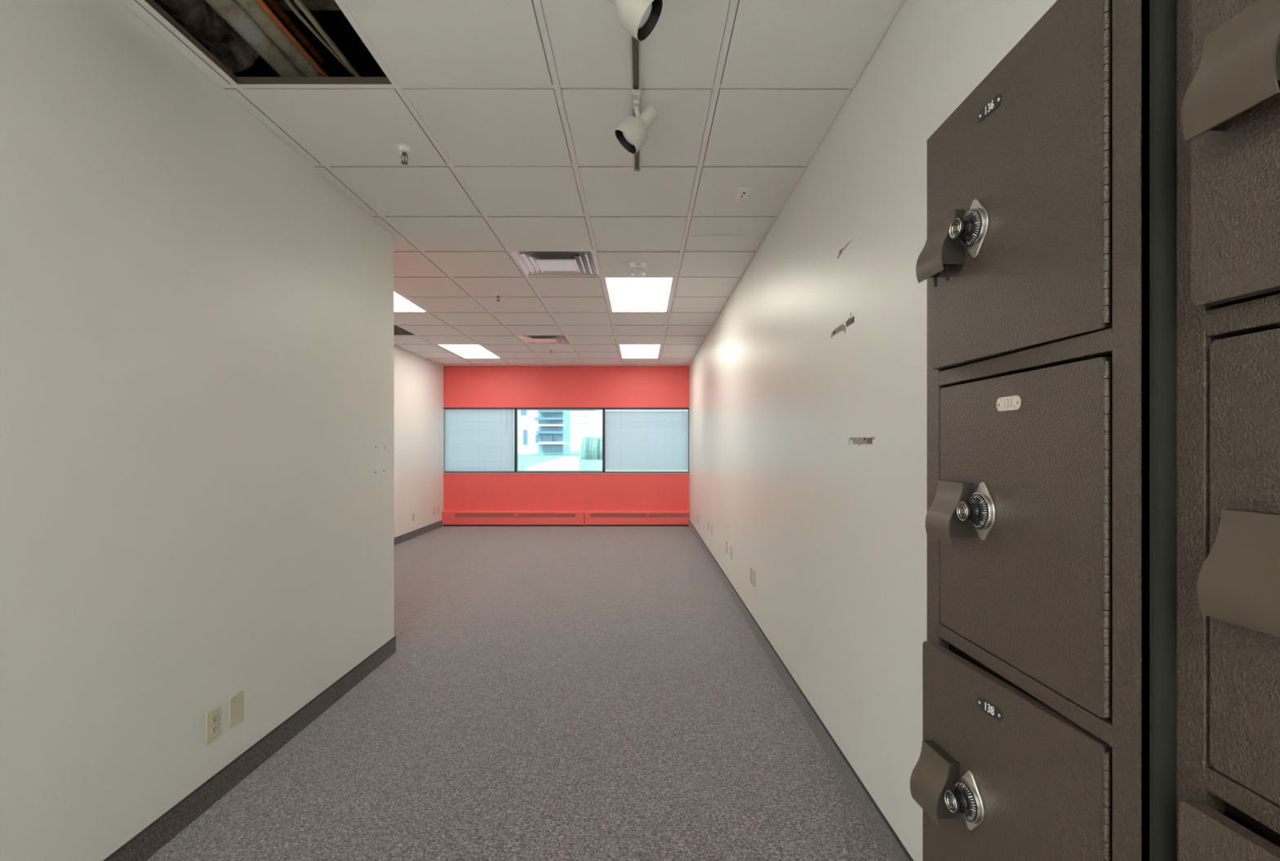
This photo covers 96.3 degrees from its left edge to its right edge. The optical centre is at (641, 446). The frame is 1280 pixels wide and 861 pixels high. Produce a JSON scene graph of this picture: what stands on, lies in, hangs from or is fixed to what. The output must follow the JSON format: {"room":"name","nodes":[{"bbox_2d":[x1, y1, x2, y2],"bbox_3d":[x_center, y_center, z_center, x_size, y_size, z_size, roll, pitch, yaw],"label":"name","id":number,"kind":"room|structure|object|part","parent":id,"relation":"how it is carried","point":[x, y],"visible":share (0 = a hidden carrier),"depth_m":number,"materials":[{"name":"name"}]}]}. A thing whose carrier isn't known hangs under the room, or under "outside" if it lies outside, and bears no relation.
{"room":"empty office","nodes":[
{"label":"empty office","id":0,"kind":"room"},
{"bbox_2d":[0,0,394,860],"bbox_3d":[-1.660,-0.035,1.960,0.116,2.739,3.520,0,0,0],"label":"wall","id":1,"kind":"structure","parent":0,"point":[197,322],"depth_m":1.92,"materials":[{"name":"paint"}]},
{"bbox_2d":[205,704,221,744],"bbox_3d":[-1.598,1.038,2.143,0.009,0.117,0.074,0,0,0],"label":"wall outlet","id":2,"kind":"object","parent":1,"relation":"attached to","point":[213,717],"visible":1,"depth_m":2.14,"materials":[{"name":"beige plastic"}]},
{"bbox_2d":[210,714,217,724],"bbox_3d":[-1.595,1.018,2.143,0.002,0.025,0.033,0,0,0],"label":"socket","id":3,"kind":"object","parent":2,"relation":"attached to","point":[214,717],"depth_m":2.14,"materials":[{"name":"beige plastic"}]},
{"bbox_2d":[210,724,217,734],"bbox_3d":[-1.595,1.058,2.143,0.002,0.025,0.033,0,0,0],"label":"socket","id":4,"kind":"object","parent":2,"relation":"attached to","point":[214,728],"depth_m":2.14,"materials":[{"name":"beige plastic"}]},
{"bbox_2d":[229,690,243,728],"bbox_3d":[-1.599,1.036,2.264,0.008,0.117,0.074,0,0,0],"label":"blank wall plate","id":5,"kind":"object","parent":1,"relation":"attached to","point":[236,702],"visible":1,"depth_m":2.26,"materials":[{"name":"beige plastic"}]},
{"bbox_2d":[102,636,395,860],"bbox_3d":[-1.598,1.284,1.964,0.010,0.102,3.528,0,0,0],"label":"baseboard","id":6,"kind":"structure","parent":1,"relation":"attached to","point":[154,837],"depth_m":2.26,"materials":[{"name":"rubber"}]},
{"bbox_2d":[153,0,341,10],"bbox_3d":[-0.635,-1.978,-1.380,3.135,0.055,7.880,0,0,0],"label":"deck","id":7,"kind":"object","parent":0,"point":[312,5],"depth_m":2.53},
{"bbox_2d":[158,0,258,72],"bbox_3d":[-1.723,-1.764,1.718,0.235,0.373,1.482,0,0,0],"label":"duct","id":8,"kind":"object","parent":7,"relation":"hanging from","point":[197,17],"visible":0.69,"depth_m":2.28,"materials":[{"name":"grey metal"}]},
{"bbox_2d":[204,0,304,76],"bbox_3d":[-1.515,-1.760,2.150,0.092,0.382,2.300,0,0,0],"label":"pipe","id":9,"kind":"object","parent":7,"relation":"hanging from","point":[230,11],"visible":0.59,"depth_m":2.21,"materials":[{"name":"metal"}]},
{"bbox_2d":[235,0,322,76],"bbox_3d":[-1.427,-1.769,2.150,0.076,0.364,2.300,0,0,0],"label":"pipe","id":10,"kind":"object","parent":7,"relation":"hanging from","point":[251,7],"visible":0.47,"depth_m":2.24,"materials":[{"name":"grey metal"}]},
{"bbox_2d":[255,0,328,76],"bbox_3d":[-1.368,-1.771,1.810,0.024,0.360,1.620,0,0,0],"label":"conduit","id":11,"kind":"object","parent":7,"relation":"hanging from","point":[261,2],"visible":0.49,"depth_m":2.23,"materials":[{"name":"metal"}]},
{"bbox_2d":[265,0,324,62],"bbox_3d":[-1.395,-1.808,1.750,0.028,0.285,1.501,0,0,0],"label":"tube","id":12,"kind":"object","parent":7,"relation":"hanging from","point":[273,4],"visible":1,"depth_m":2.30,"materials":[{"name":"metal"}]},
{"bbox_2d":[284,0,352,74],"bbox_3d":[-1.259,-1.767,1.725,0.034,0.368,1.451,0,0,1],"label":"tube","id":13,"kind":"object","parent":7,"relation":"hanging from","point":[289,3],"visible":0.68,"depth_m":2.19,"materials":[{"name":"metal"}]},
{"bbox_2d":[293,0,360,76],"bbox_3d":[-1.212,-1.760,1.950,0.030,0.381,1.900,0,0,0],"label":"tube","id":14,"kind":"object","parent":7,"relation":"hanging from","point":[299,2],"visible":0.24,"depth_m":2.20,"materials":[{"name":"grey metal"}]},
{"bbox_2d":[192,10,386,76],"bbox_3d":[-1.264,-2.305,2.345,4.552,0.080,15.490,0,0,0],"label":"roof slab","id":15,"kind":"structure","parent":0,"point":[336,25],"depth_m":3.26,"materials":[{"name":"black concrete"}]},
{"bbox_2d":[394,345,444,537],"bbox_3d":[-3.400,-0.465,6.745,0.120,3.600,6.290,0,0,0],"label":"wall","id":16,"kind":"structure","parent":0,"point":[419,410],"depth_m":8.56,"materials":[{"name":"paint"}]},
{"bbox_2d":[394,520,442,545],"bbox_3d":[-3.335,1.284,6.660,0.010,0.102,5.880,0,0,0],"label":"baseboard","id":17,"kind":"structure","parent":16,"relation":"attached to","point":[411,535],"depth_m":8.51,"materials":[{"name":"rubber"}]},
{"bbox_2d":[119,0,905,365],"bbox_3d":[-1.264,-1.389,2.245,4.152,0.042,14.890,0,0,0],"label":"ceiling","id":18,"kind":"structure","parent":0,"point":[510,112],"depth_m":2.54,"materials":[{"name":"tile"}]},
{"bbox_2d":[394,324,413,334],"bbox_3d":[-3.046,-1.381,6.758,0.545,0.014,0.585,0,0,0],"label":"ceiling vent","id":19,"kind":"object","parent":18,"relation":"in","point":[397,331],"visible":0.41,"depth_m":6.86,"materials":[{"name":"black metal"}]},
{"bbox_2d":[395,143,413,164],"bbox_3d":[-1.086,-1.337,2.630,0.082,0.072,0.082,0,0,0],"label":"sprinkler","id":20,"kind":"object","parent":18,"relation":"attached to","point":[404,149],"visible":1,"depth_m":2.62,"materials":[{"name":"white metal"}]},
{"bbox_3d":[-1.086,-1.326,2.630,0.033,0.048,0.019,0,0,0],"label":"sprinkler frame","id":21,"kind":"part","parent":20,"relation":"part of","materials":[{"name":"metal"}]},
{"bbox_2d":[394,290,427,311],"bbox_3d":[-2.456,-1.417,5.234,0.585,0.093,1.194,0,0,0],"label":"ceiling light","id":22,"kind":"object","parent":18,"relation":"attached to","point":[402,304],"visible":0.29,"depth_m":5.58,"materials":[{"name":"white plastic"}]},
{"bbox_2d":[436,344,501,358],"bbox_3d":[-2.456,-1.417,8.281,0.585,0.093,1.194,0,0,0],"label":"ceiling light","id":23,"kind":"object","parent":18,"relation":"attached to","point":[464,351],"visible":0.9,"depth_m":8.26,"materials":[{"name":"white plastic"}]},
{"bbox_2d":[493,292,502,302],"bbox_3d":[-1.277,-1.337,5.120,0.082,0.072,0.082,0,0,0],"label":"sprinkler","id":24,"kind":"object","parent":18,"relation":"attached to","point":[498,295],"visible":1,"depth_m":5.11,"materials":[{"name":"white metal"}]},
{"bbox_2d":[517,335,569,343],"bbox_3d":[-1.236,-1.498,7.367,0.584,0.281,0.584,0,0,0],"label":"ceiling vent","id":25,"kind":"object","parent":18,"relation":"in","point":[526,339],"visible":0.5,"depth_m":7.34,"materials":[{"name":"metal"}]},
{"bbox_2d":[511,251,599,275],"bbox_3d":[-0.627,-1.498,4.319,0.584,0.281,0.584,0,0,0],"label":"ceiling vent","id":26,"kind":"object","parent":18,"relation":"in","point":[532,263],"visible":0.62,"depth_m":4.29,"materials":[{"name":"metal"}]},
{"bbox_2d":[630,34,640,171],"bbox_3d":[-0.019,-1.364,0.810,0.036,0.020,4.020,0,0,0],"label":"track","id":27,"kind":"object","parent":18,"relation":"attached to","point":[635,45],"visible":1,"depth_m":2.08,"materials":[{"name":"metal"}]},
{"bbox_2d":[607,0,662,41],"bbox_3d":[-0.030,-1.244,1.576,0.179,0.221,0.122,0,0,0],"label":"track spotlight","id":28,"kind":"object","parent":27,"relation":"attached to","point":[638,18],"visible":1,"depth_m":1.57,"materials":[{"name":"metal"}]},
{"bbox_3d":[-0.005,-1.199,1.580,0.071,0.073,0.075,0,0,0],"label":"bulb","id":29,"kind":"part","parent":28,"relation":"part of","materials":[{"name":"clear glass"}]},
{"bbox_2d":[614,89,657,154],"bbox_3d":[-0.025,-1.257,2.246,0.158,0.194,0.138,0,0,33],"label":"track spotlight","id":30,"kind":"object","parent":27,"relation":"attached to","point":[632,133],"visible":1,"depth_m":2.22,"materials":[{"name":"metal"}]},
{"bbox_3d":[-0.037,-1.225,2.250,0.073,0.071,0.075,0,0,0],"label":"bulb","id":31,"kind":"part","parent":30,"relation":"part of","materials":[{"name":"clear glass"}]},
{"bbox_3d":[-0.017,-1.310,2.224,0.028,0.059,0.041,0,0,0],"label":"stem","id":32,"kind":"part","parent":30,"relation":"part of","materials":[{"name":"metal"}]},
{"bbox_2d":[630,262,645,275],"bbox_3d":[-0.022,-1.331,4.300,0.118,0.086,0.100,0,0,0],"label":"fire alarm strobe","id":33,"kind":"object","parent":18,"relation":"attached to","point":[637,268],"visible":1,"depth_m":4.25,"materials":[{"name":"white plastic"}]},
{"bbox_2d":[602,276,675,311],"bbox_3d":[-0.017,-1.417,5.234,0.585,0.093,1.194,0,0,0],"label":"ceiling light","id":34,"kind":"object","parent":18,"relation":"attached to","point":[624,294],"visible":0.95,"depth_m":5.14,"materials":[{"name":"white plastic"}]},
{"bbox_2d":[617,344,661,358],"bbox_3d":[-0.017,-1.417,8.281,0.585,0.093,1.194,0,0,0],"label":"ceiling light","id":35,"kind":"object","parent":18,"relation":"attached to","point":[626,351],"visible":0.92,"depth_m":8.26,"materials":[{"name":"white plastic"}]},
{"bbox_2d":[733,188,751,199],"bbox_3d":[0.548,-1.368,3.100,0.072,0.011,0.124,0,0,0],"label":"cover plate","id":36,"kind":"object","parent":18,"relation":"attached to","point":[741,193],"visible":1,"depth_m":3.09,"materials":[{"name":"white plastic"}]},
{"bbox_2d":[146,525,890,860],"bbox_3d":[-1.264,1.395,4.770,4.452,0.120,10.240,0,0,0],"label":"floor","id":37,"kind":"structure","parent":0,"point":[584,693],"depth_m":2.65,"materials":[{"name":"carpet"}]},
{"bbox_2d":[910,0,1149,860],"bbox_3d":[0.588,0.436,0.680,0.427,1.798,0.370,0,0,0],"label":"locker","id":38,"kind":"object","parent":37,"relation":"on","point":[1033,260],"visible":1,"depth_m":0.61,"materials":[{"name":"metal"}]},
{"bbox_3d":[0.387,0.450,0.770,0.020,0.079,0.060,0,0,-5],"label":"pull handle","id":39,"kind":"part","parent":38,"relation":"part of","materials":[{"name":"brown metal"}]},
{"bbox_3d":[0.395,-0.269,0.771,0.020,0.079,0.060,0,0,-3],"label":"pull handle","id":40,"kind":"part","parent":38,"relation":"part of","materials":[{"name":"brown metal"}]},
{"bbox_3d":[0.408,0.086,0.773,0.020,0.079,0.060,0,0,0],"label":"pull handle","id":41,"kind":"part","parent":38,"relation":"part of","materials":[{"name":"brown metal"}]},
{"bbox_3d":[0.395,0.444,0.718,0.015,0.027,0.026,0,0,-5],"label":"lock knob","id":42,"kind":"part","parent":38,"relation":"part of","materials":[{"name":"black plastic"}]},
{"bbox_3d":[0.401,-0.274,0.719,0.015,0.027,0.026,0,0,-3],"label":"lock knob","id":43,"kind":"part","parent":38,"relation":"part of","materials":[{"name":"black plastic"}]},
{"bbox_3d":[0.411,0.081,0.720,0.015,0.027,0.026,0,0,0],"label":"lock knob","id":44,"kind":"part","parent":38,"relation":"part of","materials":[{"name":"black plastic"}]},
{"bbox_3d":[0.417,0.314,0.686,0.001,0.015,0.044,0,0,-5],"label":"number plate","id":45,"kind":"part","parent":38,"relation":"part of","materials":[{"name":"black metal"}]},
{"bbox_3d":[0.422,-0.410,0.694,0.001,0.015,0.044,0,0,-3],"label":"number plate","id":46,"kind":"part","parent":38,"relation":"part of","materials":[{"name":"black metal"}]},
{"bbox_3d":[0.430,-0.051,0.672,0.001,0.016,0.044,0,0,0],"label":"number plate","id":47,"kind":"part","parent":38,"relation":"part of","materials":[{"name":"silver metal"}]},
{"bbox_3d":[0.425,0.449,0.680,0.013,0.340,0.293,0,0,-5],"label":"door","id":48,"kind":"part","parent":38,"relation":"part of","materials":[{"name":"brown metal"}]},
{"bbox_3d":[0.430,-0.275,0.680,0.013,0.328,0.293,0,0,-3],"label":"door","id":49,"kind":"part","parent":38,"relation":"part of","materials":[{"name":"brown metal"}]},
{"bbox_3d":[0.438,0.085,0.680,0.013,0.338,0.293,0,0,0],"label":"door","id":50,"kind":"part","parent":38,"relation":"part of","materials":[{"name":"brown metal"}]},
{"bbox_2d":[1149,0,1279,860],"bbox_3d":[0.609,0.436,0.309,0.427,1.798,0.370,0,0,0],"label":"locker","id":51,"kind":"object","parent":37,"relation":"on","point":[1215,64],"visible":1,"depth_m":0.44,"materials":[{"name":"brown metal"}]},
{"bbox_3d":[0.453,0.436,0.488,0.031,1.798,0.009,0,0,0],"label":"edge trim","id":52,"kind":"part","parent":51,"relation":"part of","materials":[{"name":"paint"}]},
{"bbox_3d":[0.446,0.449,0.309,0.013,0.340,0.293,0,0,-5],"label":"door","id":53,"kind":"part","parent":51,"relation":"part of","materials":[{"name":"brown metal"}]},
{"bbox_3d":[0.416,-0.269,0.400,0.020,0.079,0.060,0,0,-3],"label":"pull handle","id":54,"kind":"part","parent":51,"relation":"part of","materials":[{"name":"brown metal"}]},
{"bbox_3d":[0.451,-0.275,0.309,0.013,0.328,0.293,0,0,-3],"label":"door","id":55,"kind":"part","parent":51,"relation":"part of","materials":[{"name":"brown metal"}]},
{"bbox_3d":[0.429,0.086,0.402,0.020,0.079,0.060,0,0,0],"label":"pull handle","id":56,"kind":"part","parent":51,"relation":"part of","materials":[{"name":"metal"}]},
{"bbox_3d":[0.459,0.085,0.309,0.013,0.338,0.293,0,0,0],"label":"door","id":57,"kind":"part","parent":51,"relation":"part of","materials":[{"name":"brown metal"}]},
{"bbox_2d":[443,365,688,525],"bbox_3d":[-1.264,-0.465,9.790,4.152,3.600,0.200,0,0,0],"label":"wall","id":58,"kind":"structure","parent":0,"point":[464,386],"depth_m":9.69,"materials":[{"name":"red paint"}]},
{"bbox_2d":[444,408,515,472],"bbox_3d":[-2.734,-0.110,9.755,1.212,1.103,0.080,0,0,0],"label":"window","id":59,"kind":"structure","parent":58,"relation":"in","point":[444,408],"depth_m":9.71,"materials":[{"name":"metal"}]},
{"bbox_2d":[444,408,514,471],"bbox_3d":[-2.740,-0.111,9.700,1.172,1.053,0.033,0,0,0],"label":"window blind","id":60,"kind":"object","parent":59,"relation":"attached to","point":[477,440],"visible":1,"depth_m":9.71,"materials":[{"name":"white"}]},
{"bbox_3d":[-2.740,-0.627,9.706,1.172,0.020,0.022,0,0,0],"label":"head rail","id":61,"kind":"part","parent":60,"relation":"part of","materials":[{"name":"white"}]},
{"bbox_3d":[-2.740,0.410,9.706,1.172,0.012,0.020,0,0,0],"label":"rail","id":62,"kind":"part","parent":60,"relation":"part of","materials":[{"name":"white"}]},
{"bbox_2d":[441,511,584,526],"bbox_3d":[-2.147,1.206,9.639,2.383,0.257,0.102,0,0,0],"label":"baseboard heater","id":63,"kind":"object","parent":58,"relation":"attached to","point":[449,518],"visible":1,"depth_m":9.60,"materials":[{"name":"red metal"}]},
{"bbox_2d":[454,513,575,517],"bbox_3d":[-2.110,1.153,9.605,2.020,0.064,0.004,0,0,0],"label":"grille","id":64,"kind":"object","parent":63,"relation":"attached to","point":[456,515],"depth_m":9.61,"materials":[{"name":"red metal"}]},
{"bbox_2d":[515,408,604,472],"bbox_3d":[-1.381,-0.110,9.755,1.494,1.103,0.080,0,0,0],"label":"window","id":65,"kind":"structure","parent":58,"relation":"in","point":[516,408],"depth_m":9.71,"materials":[{"name":"metal"}]},
{"bbox_2d":[516,408,602,471],"bbox_3d":[-1.381,-0.111,9.706,1.442,1.053,0.026,0,0,0],"label":"window blind","id":66,"kind":"object","parent":65,"relation":"attached to","point":[517,409],"visible":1,"depth_m":9.70,"materials":[{"name":"white"}]},
{"bbox_3d":[-1.381,-0.627,9.706,1.442,0.020,0.022,0,0,0],"label":"head rail","id":67,"kind":"part","parent":66,"relation":"part of","materials":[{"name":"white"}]},
{"bbox_3d":[-1.381,0.410,9.706,1.442,0.012,0.020,0,0,0],"label":"rail","id":68,"kind":"part","parent":66,"relation":"part of","materials":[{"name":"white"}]},
{"bbox_2d":[443,472,688,473],"bbox_3d":[-1.264,0.444,9.699,4.152,0.008,0.042,0,0,0],"label":"trim","id":69,"kind":"structure","parent":58,"relation":"attached to","point":[443,473],"depth_m":9.68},
{"bbox_2d":[443,407,688,408],"bbox_3d":[-1.264,-0.656,9.693,4.152,0.014,0.007,0,0,0],"label":"trim","id":70,"kind":"structure","parent":58,"relation":"attached to","point":[443,407],"depth_m":9.69,"materials":[{"name":"paint"}]},
{"bbox_2d":[584,511,688,526],"bbox_3d":[-0.072,1.206,9.639,1.751,0.257,0.102,0,0,0],"label":"baseboard heater","id":71,"kind":"object","parent":58,"relation":"attached to","point":[592,518],"visible":1,"depth_m":9.60,"materials":[{"name":"red metal"}]},
{"bbox_2d":[590,513,688,517],"bbox_3d":[-0.030,1.153,9.605,1.640,0.064,0.004,0,0,0],"label":"grille","id":72,"kind":"object","parent":71,"relation":"attached to","point":[592,515],"depth_m":9.61,"materials":[{"name":"red metal"}]},
{"bbox_2d":[604,408,688,472],"bbox_3d":[0.089,-0.110,9.755,1.446,1.103,0.080,0,0,0],"label":"window","id":73,"kind":"structure","parent":58,"relation":"in","point":[604,408],"depth_m":9.71,"materials":[{"name":"metal"}]},
{"bbox_2d":[604,408,688,469],"bbox_3d":[0.095,-0.118,9.700,1.406,1.038,0.033,0,0,0],"label":"window blind","id":74,"kind":"object","parent":73,"relation":"attached to","point":[635,438],"visible":1,"depth_m":9.71,"materials":[{"name":"white"}]},
{"bbox_3d":[0.095,-0.627,9.706,1.406,0.020,0.022,0,0,0],"label":"head rail","id":75,"kind":"part","parent":74,"relation":"part of","materials":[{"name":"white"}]},
{"bbox_2d":[688,0,1057,860],"bbox_3d":[0.871,-0.465,2.345,0.121,3.600,15.090,0,0,0],"label":"wall","id":76,"kind":"structure","parent":0,"point":[807,388],"depth_m":2.20,"materials":[{"name":"paint"}]},
{"bbox_2d":[725,540,727,553],"bbox_3d":[0.808,0.947,5.430,0.008,0.117,0.074,0,0,0],"label":"blank wall plate","id":77,"kind":"object","parent":76,"relation":"attached to","point":[726,540],"visible":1,"depth_m":5.41,"materials":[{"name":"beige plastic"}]},
{"bbox_2d":[730,545,732,559],"bbox_3d":[0.808,0.948,5.146,0.008,0.117,0.074,0,0,0],"label":"blank wall plate","id":78,"kind":"object","parent":76,"relation":"attached to","point":[731,545],"visible":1,"depth_m":5.13,"materials":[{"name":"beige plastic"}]},
{"bbox_2d":[749,566,751,583],"bbox_3d":[0.808,0.945,4.225,0.008,0.117,0.074,0,0,0],"label":"blank wall plate","id":79,"kind":"object","parent":76,"relation":"attached to","point":[750,567],"visible":1,"depth_m":4.22,"materials":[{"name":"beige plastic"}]},
{"bbox_2d":[752,568,755,587],"bbox_3d":[0.808,0.943,4.115,0.008,0.117,0.074,0,0,0],"label":"blank wall plate","id":80,"kind":"object","parent":76,"relation":"attached to","point":[753,571],"visible":1,"depth_m":4.09,"materials":[{"name":"beige plastic"}]},
{"bbox_2d":[688,520,913,860],"bbox_3d":[0.807,1.284,4.625,0.010,0.102,9.950,0,0,0],"label":"baseboard","id":81,"kind":"structure","parent":76,"relation":"attached to","point":[888,839],"depth_m":2.46,"materials":[{"name":"rubber"}]},
{"label":"outside","id":82,"kind":"structure","parent":0,"visible":0},
{"bbox_2d":[513,451,688,471],"bbox_3d":[0.000,1.535,215.445,520.000,0.001,409.110,0,0,0],"label":"lawn","id":83,"kind":"structure","parent":82,"point":[521,466],"depth_m":51.09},
{"bbox_2d":[513,410,537,453],"bbox_3d":[-36.419,-9.565,126.850,28.135,22.200,14.300,0,0,0],"label":"building","id":84,"kind":"structure","parent":83,"relation":"on","point":[525,433],"depth_m":120.01,"materials":[{"name":"white concrete"}]},
{"bbox_2d":[524,456,579,471],"bbox_3d":[-7.469,1.519,58.351,8.623,0.029,59.248,0,0,0],"label":"concrete path","id":85,"kind":"structure","parent":83,"relation":"on","point":[542,466],"depth_m":43.86,"materials":[{"name":"white concrete"}]},
{"bbox_2d":[534,410,569,455],"bbox_3d":[-15.774,-3.867,106.000,5.856,10.804,12.000,0,0,0],"label":"balcony building","id":86,"kind":"structure","parent":83,"relation":"on","point":[544,433],"depth_m":101.60,"materials":[{"name":"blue glass"}]},
{"bbox_2d":[569,410,602,451],"bbox_3d":[-5.035,-5.241,199.500,40.818,13.552,21.000,0,0,0],"label":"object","id":87,"kind":"structure","parent":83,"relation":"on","point":[577,433],"depth_m":190.00,"materials":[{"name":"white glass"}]},
{"bbox_2d":[580,435,602,459],"bbox_3d":[-0.290,0.517,70.755,14.258,3.780,4.714,0,0,0],"label":"hedge","id":88,"kind":"object","parent":83,"relation":"on","point":[588,451],"visible":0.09,"depth_m":68.85,"materials":[{"name":"green plant"}]}
]}

